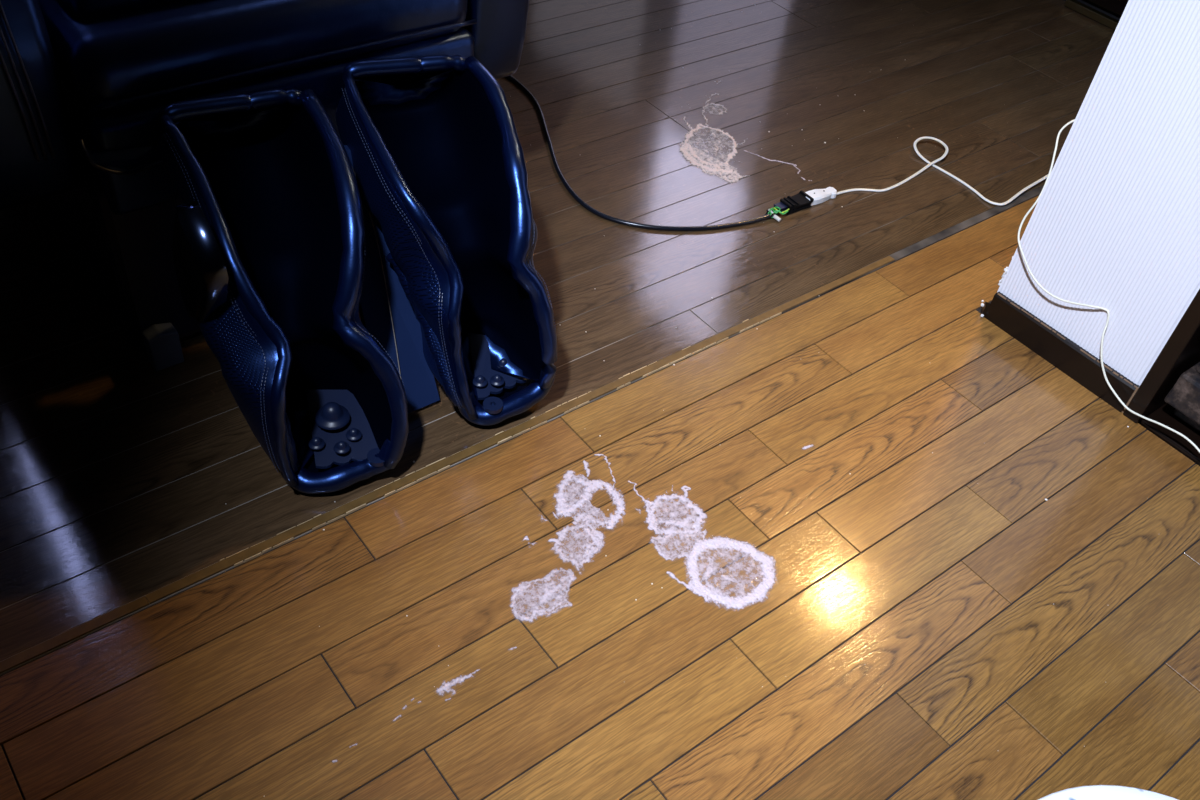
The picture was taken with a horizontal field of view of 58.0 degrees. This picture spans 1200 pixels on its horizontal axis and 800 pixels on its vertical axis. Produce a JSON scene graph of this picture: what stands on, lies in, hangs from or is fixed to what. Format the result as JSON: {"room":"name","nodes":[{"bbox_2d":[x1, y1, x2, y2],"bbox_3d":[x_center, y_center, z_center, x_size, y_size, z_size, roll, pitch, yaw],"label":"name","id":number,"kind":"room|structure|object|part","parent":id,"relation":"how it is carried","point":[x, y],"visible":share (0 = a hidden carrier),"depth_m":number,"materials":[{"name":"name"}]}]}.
{"room":"living room","nodes":[
{"label":"living room","id":0,"kind":"room"},
{"bbox_2d":[0,0,1199,799],"bbox_3d":[-0.288,-0.113,1.543,4.350,0.060,5.800,-25,53,-30],"label":"floor","id":1,"kind":"structure","parent":0,"point":[1001,631],"depth_m":1.29,"materials":[{"name":"brown wood"}]},
{"bbox_2d":[0,0,556,493],"bbox_3d":[-0.528,-0.760,1.252,0.727,1.220,1.353,-25,53,-30],"label":"chair","id":2,"kind":"object","parent":1,"relation":"on","point":[256,177],"visible":1,"depth_m":1.24,"materials":[{"name":"blue leather"}]},
{"bbox_3d":[-0.836,-0.569,1.274,0.123,0.384,0.771,-25,53,-30],"label":"armrest","id":3,"kind":"part","parent":2,"relation":"part of","materials":[{"name":"blue leather"}]},
{"bbox_3d":[-0.599,-0.457,1.613,0.510,0.248,0.740,-25,53,-30],"label":"frame","id":4,"kind":"part","parent":2,"relation":"part of","materials":[{"name":"blue plastic"}]},
{"bbox_2d":[55,0,184,18],"bbox_3d":[-0.527,-0.627,1.371,0.440,0.045,0.480,-25,53,-30],"label":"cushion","id":5,"kind":"object","parent":2,"relation":"on","point":[64,9],"depth_m":1.16,"materials":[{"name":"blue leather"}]},
{"bbox_3d":[-0.410,-0.126,1.111,0.024,0.173,0.101,-25,53,-30],"label":"trim","id":6,"kind":"part","parent":2,"relation":"part of","materials":[{"name":"black plastic"}]},
{"bbox_2d":[160,115,297,486],"bbox_3d":[-0.401,-0.101,1.184,0.046,0.336,0.268,-25,53,-30],"label":"cushion","id":7,"kind":"object","parent":2,"relation":"on","point":[257,352],"depth_m":1.13,"materials":[{"name":"blue leather"}]},
{"bbox_3d":[-0.528,-0.585,1.404,0.490,0.090,0.595,-25,53,-30],"label":"seat","id":8,"kind":"part","parent":2,"relation":"part of","materials":[{"name":"blue leather"}]},
{"bbox_3d":[-0.300,0.029,1.284,0.083,0.026,0.109,-7,46,-15],"label":"foot plate","id":9,"kind":"part","parent":2,"relation":"part of","materials":[{"name":"blue plastic"}]},
{"bbox_2d":[299,89,408,468],"bbox_3d":[-0.294,-0.130,1.229,0.064,0.341,0.284,-16,49,-23],"label":"cushion","id":10,"kind":"object","parent":2,"relation":"on","point":[351,369],"depth_m":1.23,"materials":[{"name":"blue leather"}]},
{"bbox_3d":[-0.276,-0.144,1.318,0.080,0.282,0.190,-25,53,-30],"label":"panel","id":11,"kind":"part","parent":2,"relation":"part of","materials":[{"name":"leather"}]},
{"bbox_2d":[342,71,477,419],"bbox_3d":[-0.233,-0.172,1.283,0.048,0.338,0.278,-25,53,-30],"label":"cushion","id":12,"kind":"object","parent":2,"relation":"on","point":[414,280],"depth_m":1.26,"materials":[{"name":"blue leather"}]},
{"bbox_3d":[-0.351,-0.794,1.577,0.100,0.384,0.771,-25,53,-30],"label":"armrest","id":13,"kind":"part","parent":2,"relation":"part of","materials":[{"name":"blue leather"}]},
{"bbox_3d":[-0.147,-0.049,1.385,0.078,0.024,0.096,-25,53,-30],"label":"foot plate","id":14,"kind":"part","parent":2,"relation":"part of","materials":[{"name":"blue plastic"}]},
{"bbox_2d":[465,56,556,388],"bbox_3d":[-0.120,-0.208,1.320,0.055,0.318,0.273,-14,48,-22],"label":"cushion","id":15,"kind":"object","parent":2,"relation":"on","point":[510,333],"depth_m":1.30,"materials":[{"name":"blue leather"}]},
{"bbox_2d":[332,647,516,761],"bbox_3d":[-0.172,0.302,1.085,0.219,0.002,0.024,-25,53,-30],"label":"dried flecks","id":16,"kind":"object","parent":1,"relation":"on","point":[514,647],"visible":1,"depth_m":1.07,"materials":[{"name":"white"}]},
{"bbox_2d":[0,256,894,673],"bbox_3d":[-0.403,0.177,1.182,2.200,0.005,0.016,-25,53,-30],"label":"trim","id":17,"kind":"structure","parent":1,"relation":"on","point":[318,521],"depth_m":1.28,"materials":[{"name":"brown wood"}]},
{"bbox_2d":[437,669,479,693],"bbox_3d":[-0.144,0.287,1.104,0.054,0.002,0.020,-25,53,-30],"label":"smear","id":18,"kind":"object","parent":1,"relation":"on","point":[447,685],"visible":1,"depth_m":1.10,"materials":[{"name":"white"}]},
{"bbox_2d":[510,568,575,621],"bbox_3d":[-0.060,0.214,1.192,0.093,0.002,0.060,-25,53,-30],"label":"dried spill","id":19,"kind":"object","parent":1,"relation":"on","point":[549,594],"visible":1,"depth_m":1.19,"materials":[{"name":"white"}]},
{"bbox_2d":[523,454,624,569],"bbox_3d":[-0.016,0.129,1.286,0.098,0.003,0.185,19,45,12],"label":"dried spill","id":20,"kind":"object","parent":1,"relation":"on","point":[564,508],"visible":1,"depth_m":1.28,"materials":[{"name":"white"}]},
{"bbox_2d":[506,75,778,230],"bbox_3d":[-0.177,-0.524,1.903,1.064,0.054,0.275,29,48,21],"label":"power cord","id":21,"kind":"object","parent":1,"relation":"on","point":[575,196],"visible":0.69,"depth_m":1.74,"materials":[{"name":"black rubber"}]},
{"bbox_2d":[628,481,706,559],"bbox_3d":[0.087,0.138,1.292,0.085,0.002,0.131,-8,46,-16],"label":"dried spill","id":22,"kind":"object","parent":1,"relation":"on","point":[670,532],"visible":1,"depth_m":1.28,"materials":[{"name":"white"}]},
{"bbox_2d":[680,93,747,181],"bbox_3d":[0.205,-0.496,1.965,0.129,0.002,0.369,7,44,-1],"label":"dried spill","id":23,"kind":"object","parent":1,"relation":"on","point":[689,152],"visible":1,"depth_m":1.89,"materials":[{"name":"white"}]},
{"bbox_2d":[667,536,775,608],"bbox_3d":[0.147,0.195,1.240,0.112,0.003,0.110,29,48,20],"label":"dried spill","id":24,"kind":"object","parent":1,"relation":"on","point":[695,585],"visible":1,"depth_m":1.24,"materials":[{"name":"white"}]},
{"bbox_2d":[319,295,1128,746],"bbox_3d":[0.206,0.199,1.247,1.183,0.002,0.682,-25,53,-30],"label":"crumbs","id":25,"kind":"object","parent":1,"relation":"on","point":[819,295],"visible":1,"depth_m":1.31,"materials":[{"name":"brown wood"}]},
{"bbox_2d":[744,150,811,180],"bbox_3d":[0.317,-0.416,1.898,0.139,0.002,0.034,32,49,23],"label":"dried streak","id":26,"kind":"object","parent":1,"relation":"on","point":[795,165],"visible":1,"depth_m":1.90},
{"bbox_2d":[765,190,813,221],"bbox_3d":[0.311,-0.318,1.788,0.094,0.020,0.032,-29,55,-32],"label":"plug adapter","id":27,"kind":"object","parent":1,"relation":"on","point":[791,204],"visible":1,"depth_m":1.79,"materials":[{"name":"black plastic"}]},
{"bbox_2d":[805,187,836,205],"bbox_3d":[0.370,-0.345,1.823,0.064,0.015,0.027,-20,50,-26],"label":"connector","id":28,"kind":"object","parent":1,"relation":"on","point":[819,196],"visible":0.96,"depth_m":1.82,"materials":[{"name":"plastic"}]},
{"bbox_2d":[836,137,1047,205],"bbox_3d":[0.653,-0.408,1.925,0.538,0.019,0.195,2,44,-6],"label":"extension cord","id":29,"kind":"object","parent":1,"relation":"on","point":[920,138],"visible":0.9,"depth_m":1.91,"materials":[{"name":"beige plastic"}]},
{"bbox_2d":[1064,0,1128,29],"bbox_3d":[1.133,-1.350,2.442,0.305,0.750,1.200,-25,53,-30],"label":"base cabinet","id":30,"kind":"object","parent":1,"relation":"on","point":[1109,13],"visible":0.27,"depth_m":2.48,"materials":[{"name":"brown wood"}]},
{"bbox_2d":[1038,785,1177,799],"bbox_3d":[0.513,0.517,0.953,0.372,0.012,0.372,-25,53,-30],"label":"mat","id":31,"kind":"object","parent":1,"relation":"on","point":[1092,792],"visible":1,"depth_m":1.07,"materials":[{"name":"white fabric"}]},
{"bbox_2d":[997,0,1199,386],"bbox_3d":[0.857,-1.003,0.742,0.181,2.550,0.249,-25,53,-30],"label":"wall","id":32,"kind":"structure","parent":0,"point":[1114,225],"depth_m":1.40,"materials":[{"name":"white paint"}]},
{"bbox_2d":[980,292,1138,412],"bbox_3d":[0.658,-0.071,1.559,0.018,0.048,0.270,-25,53,-30],"label":"baseboard","id":33,"kind":"structure","parent":32,"relation":"attached to","point":[1083,367],"depth_m":1.55,"materials":[{"name":"brown wood"}]},
{"bbox_2d":[1017,119,1199,452],"bbox_3d":[0.694,-0.143,1.434,0.107,0.290,0.427,-10,47,-18],"label":"cable","id":34,"kind":"object","parent":32,"relation":"attached to","point":[1070,122],"visible":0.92,"depth_m":1.49,"materials":[{"name":"beige plastic"}]},
{"bbox_2d":[1123,289,1199,422],"bbox_3d":[0.937,-0.920,0.667,0.190,2.550,0.023,-25,53,-30],"label":"trim","id":35,"kind":"structure","parent":32,"relation":"attached to","point":[1181,351],"depth_m":1.44,"materials":[{"name":"brown wood"}]},
{"bbox_2d":[1140,402,1199,465],"bbox_3d":[1.330,0.270,1.335,0.583,0.009,1.164,-25,53,-30],"label":"trim","id":36,"kind":"structure","parent":32,"relation":"attached to","point":[1165,415],"depth_m":1.49,"materials":[{"name":"brown wood"}]},
{"bbox_2d":[1165,362,1199,430],"bbox_3d":[1.146,-0.057,1.317,0.493,0.446,0.559,-25,53,-30],"label":"wooden chest","id":37,"kind":"object","parent":36,"relation":"on","point":[1184,394],"visible":1,"depth_m":1.45,"materials":[{"name":"brown wood"}]}
]}

